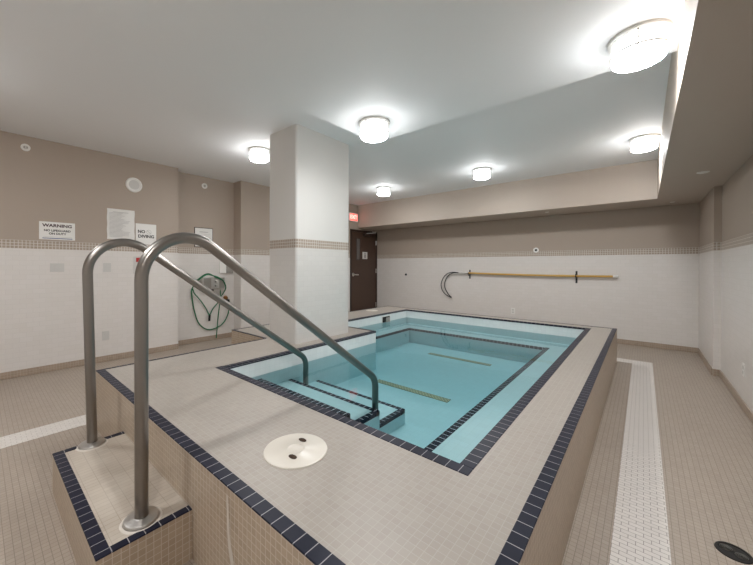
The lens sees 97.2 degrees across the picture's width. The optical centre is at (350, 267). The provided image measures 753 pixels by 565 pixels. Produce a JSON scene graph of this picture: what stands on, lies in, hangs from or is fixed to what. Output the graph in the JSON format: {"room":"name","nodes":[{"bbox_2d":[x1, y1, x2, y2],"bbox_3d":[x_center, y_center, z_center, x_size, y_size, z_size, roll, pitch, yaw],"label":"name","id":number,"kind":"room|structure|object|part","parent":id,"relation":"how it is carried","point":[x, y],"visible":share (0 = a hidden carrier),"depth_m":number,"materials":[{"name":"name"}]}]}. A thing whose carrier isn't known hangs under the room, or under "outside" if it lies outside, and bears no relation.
{"room":"indoor swimming pool","nodes":[
{"label":"indoor swimming pool","id":0,"kind":"room"},
{"bbox_2d":[0,130,376,372],"bbox_3d":[-2.198,-0.181,5.474,0.355,2.760,8.496,0,0,41],"label":"wall","id":1,"kind":"structure","parent":0,"point":[41,310],"depth_m":4.22,"materials":[{"name":"white tile"}]},
{"bbox_2d":[20,144,30,150],"bbox_3d":[-3.597,-1.326,3.667,0.014,0.080,0.080,0,0,41],"label":"sprinkler head","id":2,"kind":"object","parent":1,"relation":"attached to","point":[25,147],"visible":1,"depth_m":3.67},
{"bbox_2d":[39,221,74,240],"bbox_3d":[-3.426,-0.421,3.874,0.005,0.205,0.317,0,0,41],"label":"warning sign","id":3,"kind":"object","parent":1,"relation":"attached to","point":[47,230],"visible":1,"depth_m":3.87,"materials":[{"name":"white plastic"}]},
{"bbox_2d":[50,263,63,271],"bbox_3d":[-3.428,0.005,3.872,0.009,0.100,0.125,0,0,41],"label":"light switch","id":4,"kind":"object","parent":1,"relation":"attached to","point":[54,267],"visible":1,"depth_m":3.87,"materials":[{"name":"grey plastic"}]},
{"bbox_2d":[102,331,108,340],"bbox_3d":[-3.122,0.873,4.225,0.008,0.115,0.075,0,0,41],"label":"power outlet","id":5,"kind":"object","parent":1,"relation":"attached to","point":[105,334],"visible":1,"depth_m":4.22,"materials":[{"name":"grey plastic"}]},
{"bbox_2d":[103,263,110,271],"bbox_3d":[-3.110,0.004,4.231,0.009,0.115,0.085,0,0,41],"label":"light switch","id":6,"kind":"object","parent":1,"relation":"attached to","point":[106,266],"visible":1,"depth_m":4.23,"materials":[{"name":"grey plastic"}]},
{"bbox_2d":[0,332,231,379],"bbox_3d":[-2.540,1.163,4.996,0.245,0.075,7.320,0,0,41],"label":"baseboard","id":7,"kind":"structure","parent":1,"relation":"attached to","point":[35,370],"depth_m":4.19,"materials":[{"name":"brown tile"}]},
{"bbox_2d":[107,208,134,239],"bbox_3d":[-3.007,-0.559,4.344,0.012,0.393,0.309,0,0,41],"label":"paper notice","id":8,"kind":"object","parent":1,"relation":"attached to","point":[120,223],"visible":0.98,"depth_m":4.34,"materials":[{"name":"white paper"}]},
{"bbox_2d":[125,178,141,191],"bbox_3d":[-2.906,-1.105,4.449,0.016,0.196,0.196,0,0,41],"label":"wall speaker","id":9,"kind":"object","parent":1,"relation":"attached to","point":[132,184],"visible":1,"depth_m":4.44,"materials":[{"name":"white plastic"}]},
{"bbox_2d":[129,180,139,189],"bbox_3d":[-2.905,-1.105,4.448,0.002,0.126,0.126,0,0,41],"label":"grille","id":10,"kind":"object","parent":9,"relation":"attached to","point":[133,184],"depth_m":4.45,"materials":[{"name":"grey plastic"}]},
{"bbox_2d":[133,257,139,273],"bbox_3d":[-2.875,-0.026,4.501,0.005,0.235,0.130,0,0,41],"label":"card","id":11,"kind":"object","parent":1,"relation":"attached to","point":[135,259],"visible":0.47,"depth_m":4.46,"materials":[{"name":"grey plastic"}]},
{"bbox_2d":[136,223,155,244],"bbox_3d":[-2.816,-0.452,4.564,0.005,0.282,0.250,0,0,41],"label":"sign","id":12,"kind":"object","parent":1,"relation":"attached to","point":[145,233],"visible":0.95,"depth_m":4.57,"materials":[{"name":"white plastic"}]},
{"bbox_2d":[194,227,212,246],"bbox_3d":[-2.371,-0.478,5.349,0.014,0.315,0.300,0,0,41],"label":"framed notice","id":13,"kind":"object","parent":1,"relation":"attached to","point":[206,232],"visible":0.41,"depth_m":5.35,"materials":[{"name":"white paper"}]},
{"bbox_2d":[200,277,224,294],"bbox_3d":[-2.247,0.312,5.408,0.130,0.295,0.380,0,0,41],"label":"holder","id":14,"kind":"object","parent":1,"relation":"attached to","point":[215,284],"visible":0.84,"depth_m":5.39,"materials":[{"name":"silver metal"}]},
{"bbox_3d":[-2.289,0.260,5.305,0.005,0.160,0.120,0,0,41],"label":"door","id":15,"kind":"part","parent":14,"relation":"part of","materials":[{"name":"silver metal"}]},
{"bbox_2d":[191,273,228,337],"bbox_3d":[-2.257,0.636,5.386,0.128,1.080,0.640,0,0,41],"label":"garden hose","id":16,"kind":"object","parent":14,"relation":"hanging from","point":[206,274],"visible":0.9,"depth_m":5.39,"materials":[{"name":"green rubber"}]},
{"bbox_3d":[-2.131,0.259,5.482,0.007,0.160,0.075,0,0,41],"label":"door","id":17,"kind":"part","parent":14,"relation":"part of","materials":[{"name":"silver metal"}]},
{"bbox_2d":[219,262,232,272],"bbox_3d":[-2.113,0.007,5.633,0.030,0.188,0.245,0,0,41],"label":"control box","id":18,"kind":"object","parent":1,"relation":"attached to","point":[223,268],"visible":0.66,"depth_m":5.58,"materials":[{"name":"white plastic"}]},
{"bbox_2d":[349,212,357,221],"bbox_3d":[0.059,-1.161,7.713,0.054,0.194,0.313,0,0,41],"label":"exit sign","id":19,"kind":"object","parent":1,"relation":"attached to","point":[353,217],"visible":0.91,"depth_m":7.68,"materials":[{"name":"red plastic"}]},
{"bbox_2d":[350,229,376,310],"bbox_3d":[0.413,0.154,7.988,0.274,2.081,1.020,0,0,41],"label":"door","id":20,"kind":"structure","parent":1,"relation":"in","point":[363,272],"depth_m":8.01,"materials":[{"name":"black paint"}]},
{"bbox_2d":[362,252,366,258],"bbox_3d":[0.350,-0.283,8.067,0.006,0.170,0.187,0,0,41],"label":"plaque","id":21,"kind":"object","parent":20,"relation":"attached to","point":[364,254],"visible":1,"depth_m":8.05,"materials":[{"name":"grey plastic"}]},
{"bbox_2d":[0,0,671,204],"bbox_3d":[-0.019,-1.496,3.479,6.250,0.100,8.596,0,0,41],"label":"ceiling","id":22,"kind":"structure","parent":0,"point":[72,75],"depth_m":3.19,"materials":[{"name":"paint"}]},
{"bbox_2d":[248,146,269,162],"bbox_3d":[-1.129,-1.385,4.103,0.260,0.134,0.260,0,0,41],"label":"ceiling light","id":23,"kind":"object","parent":22,"relation":"attached to","point":[258,154],"visible":0.99,"depth_m":4.02,"materials":[{"name":"grey plastic"}]},
{"bbox_3d":[-1.129,-1.440,4.103,0.260,0.024,0.260,0,0,41],"label":"mounting plate","id":24,"kind":"part","parent":23,"relation":"part of","materials":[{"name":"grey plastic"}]},
{"bbox_2d":[64,0,684,138],"bbox_3d":[-0.351,-1.326,0.968,2.134,0.238,4.191,0,0,41],"label":"ceiling","id":25,"kind":"structure","parent":22,"relation":"attached to","point":[415,65],"depth_m":1.80,"materials":[{"name":"paint"}]},
{"bbox_2d":[359,116,389,142],"bbox_3d":[0.199,-1.147,2.784,0.260,0.134,0.260,0,0,41],"label":"ceiling light","id":26,"kind":"object","parent":25,"relation":"attached to","point":[374,129],"visible":1,"depth_m":2.70,"materials":[{"name":"grey plastic"}]},
{"bbox_3d":[0.199,-1.202,2.784,0.260,0.024,0.260,0,0,41],"label":"mounting plate","id":27,"kind":"part","parent":26,"relation":"part of","materials":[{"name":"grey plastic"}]},
{"bbox_2d":[607,18,672,72],"bbox_3d":[1.508,-1.139,1.734,0.260,0.134,0.260,0,0,41],"label":"ceiling light","id":28,"kind":"object","parent":25,"relation":"attached to","point":[641,45],"visible":1,"depth_m":1.67,"materials":[{"name":"grey plastic"}]},
{"bbox_3d":[1.508,-1.194,1.734,0.260,0.024,0.260,0,0,41],"label":"mounting plate","id":29,"kind":"part","parent":28,"relation":"part of","materials":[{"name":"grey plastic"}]},
{"bbox_2d":[376,186,390,195],"bbox_3d":[0.607,-1.390,6.092,0.260,0.134,0.260,0,0,41],"label":"ceiling light","id":30,"kind":"object","parent":22,"relation":"attached to","point":[382,190],"visible":1,"depth_m":6.00,"materials":[{"name":"grey plastic"}]},
{"bbox_2d":[377,188,389,195],"bbox_3d":[0.607,-1.378,6.092,0.228,0.110,0.228,0,0,41],"label":"diffuser","id":31,"kind":"object","parent":30,"relation":"attached to","point":[380,191],"depth_m":6.01,"materials":[{"name":"white"}]},
{"bbox_2d":[473,167,490,179],"bbox_3d":[1.947,-1.381,4.908,0.260,0.134,0.260,0,0,41],"label":"ceiling light","id":32,"kind":"object","parent":22,"relation":"attached to","point":[481,173],"visible":1,"depth_m":4.82,"materials":[{"name":"grey plastic"}]},
{"bbox_3d":[1.947,-1.436,4.908,0.260,0.024,0.260,0,0,41],"label":"mounting plate","id":33,"kind":"part","parent":32,"relation":"part of","materials":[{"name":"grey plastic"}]},
{"bbox_2d":[358,0,752,229],"bbox_3d":[0.067,-1.187,3.418,5.792,0.537,8.416,0,0,41],"label":"ceiling","id":34,"kind":"structure","parent":22,"relation":"attached to","point":[707,124],"depth_m":2.96,"materials":[{"name":"beige paint"}]},
{"bbox_2d":[629,133,659,152],"bbox_3d":[3.267,-1.372,3.688,0.260,0.134,0.260,0,0,41],"label":"ceiling light","id":35,"kind":"object","parent":22,"relation":"attached to","point":[646,142],"visible":1,"depth_m":3.62,"materials":[{"name":"grey plastic"}]},
{"bbox_3d":[3.268,-1.427,3.688,0.260,0.024,0.260,0,0,41],"label":"mounting plate","id":36,"kind":"part","parent":35,"relation":"part of","materials":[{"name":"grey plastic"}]},
{"bbox_2d":[0,337,752,564],"bbox_3d":[-0.026,1.274,3.492,6.250,0.120,8.596,0,0,41],"label":"floor","id":37,"kind":"structure","parent":0,"point":[706,437],"depth_m":2.09,"materials":[{"name":"beige tile"}]},
{"bbox_2d":[0,415,85,448],"bbox_3d":[-2.374,1.215,2.334,0.213,0.005,3.550,0,0,41],"label":"trim","id":38,"kind":"structure","parent":37,"relation":"on","point":[20,437],"depth_m":2.44,"materials":[{"name":"white tile"}]},
{"bbox_2d":[52,431,191,564],"bbox_3d":[-1.138,1.115,1.589,0.978,0.210,0.327,0,0,41],"label":"step","id":39,"kind":"structure","parent":37,"relation":"on","point":[93,490],"depth_m":1.41,"materials":[{"name":"tile"}]},
{"bbox_2d":[96,306,616,564],"bbox_3d":[0.471,1.019,3.600,3.560,0.480,4.820,0,0,41],"label":"pool","id":40,"kind":"object","parent":37,"relation":"on","point":[477,447],"visible":0.93,"depth_m":1.64,"materials":[{"name":"tile"}]},
{"bbox_2d":[75,238,307,451],"bbox_3d":[-0.958,0.479,2.461,0.148,1.307,1.690,0,0,41],"label":"handrail","id":41,"kind":"object","parent":40,"relation":"on","point":[93,441],"visible":0.98,"depth_m":1.88,"materials":[{"name":"metal"}]},
{"bbox_3d":[-0.511,0.871,2.970,0.049,0.520,0.337,0,0,41],"label":"rail","id":42,"kind":"part","parent":41,"relation":"part of","materials":[{"name":"metal"}]},
{"bbox_2d":[119,232,378,534],"bbox_3d":[-0.342,0.491,1.887,0.148,1.290,1.644,0,0,41],"label":"handrail","id":43,"kind":"object","parent":40,"relation":"on","point":[143,516],"visible":0.98,"depth_m":1.32,"materials":[{"name":"metal"}]},
{"bbox_3d":[0.107,0.885,2.398,0.049,0.501,0.285,0,0,41],"label":"rail","id":44,"kind":"part","parent":43,"relation":"part of","materials":[{"name":"metal"}]},
{"bbox_2d":[263,433,327,469],"bbox_3d":[-0.236,0.785,1.429,0.274,0.008,0.274,0,0,41],"label":"lid","id":45,"kind":"object","parent":40,"relation":"on","point":[297,450],"visible":1,"depth_m":1.41,"materials":[{"name":"beige plastic"}]},
{"bbox_2d":[270,124,348,343],"bbox_3d":[-0.458,-0.335,3.799,0.476,2.227,0.808,0,0,41],"label":"column","id":46,"kind":"structure","parent":40,"relation":"on","point":[309,169],"depth_m":3.54,"materials":[{"name":"white tile"}]},
{"bbox_2d":[231,311,582,462],"bbox_3d":[0.727,1.016,3.673,2.669,0.468,3.890,0,0,41],"label":"basin","id":47,"kind":"object","parent":40,"relation":"in","point":[447,382],"depth_m":3.44,"materials":[{"name":"blue liquid"}]},
{"bbox_2d":[617,358,631,362],"bbox_3d":[2.209,1.212,5.530,3.801,0.005,0.195,0,0,41],"label":"trim","id":48,"kind":"structure","parent":37,"relation":"on","point":[618,359],"depth_m":4.32,"materials":[{"name":"white tile"}]},
{"bbox_2d":[609,360,671,564],"bbox_3d":[1.353,1.228,1.545,0.193,0.005,7.303,0,0,41],"label":"drain grate","id":49,"kind":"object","parent":37,"relation":"on","point":[640,536],"depth_m":1.83,"materials":[{"name":"white plastic"}]},
{"bbox_2d":[714,541,752,563],"bbox_3d":[1.648,1.225,1.425,0.114,0.004,0.114,0,0,41],"label":"floor drain","id":50,"kind":"object","parent":37,"relation":"on","point":[729,550],"visible":1,"depth_m":1.42,"materials":[{"name":"black metal"}]},
{"bbox_2d":[377,203,699,347],"bbox_3d":[2.847,-0.173,6.619,5.691,2.760,0.100,0,0,41],"label":"wall","id":51,"kind":"structure","parent":0,"point":[653,252],"depth_m":5.75,"materials":[{"name":"white tile"}]},
{"bbox_2d":[617,339,696,352],"bbox_3d":[2.807,1.169,6.583,5.691,0.075,0.012,0,0,41],"label":"baseboard","id":52,"kind":"structure","parent":51,"relation":"attached to","point":[620,341],"depth_m":4.97,"materials":[{"name":"brown tile"}]},
{"bbox_2d":[699,155,752,411],"bbox_3d":[2.277,-0.151,1.522,0.204,2.760,8.496,0,0,41],"label":"wall","id":53,"kind":"structure","parent":0,"point":[726,212],"depth_m":3.37,"materials":[{"name":"white tile"}]},
{"bbox_2d":[697,348,752,423],"bbox_3d":[2.182,1.191,1.542,0.073,0.075,8.396,0,0,41],"label":"baseboard","id":54,"kind":"structure","parent":53,"relation":"attached to","point":[715,372],"depth_m":3.27,"materials":[{"name":"brown tile"}]},
{"bbox_2d":[742,362,744,377],"bbox_3d":[3.393,0.887,2.861,0.008,0.116,0.072,0,0,41],"label":"power outlet","id":55,"kind":"object","parent":53,"relation":"attached to","point":[743,364],"visible":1,"depth_m":2.85,"materials":[{"name":"white plastic"}]},
{"bbox_3d":[3.827,0.170,5.621,0.028,0.208,0.100,0,0,41],"label":"hook","id":56,"kind":"object","parent":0,"visible":0},
{"bbox_2d":[441,272,617,297],"bbox_3d":[3.111,0.385,6.247,3.019,0.558,0.052,0,0,41],"label":"pole","id":57,"kind":"object","parent":56,"relation":"hanging from","point":[546,275],"visible":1,"depth_m":6.07,"materials":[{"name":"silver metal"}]}
]}

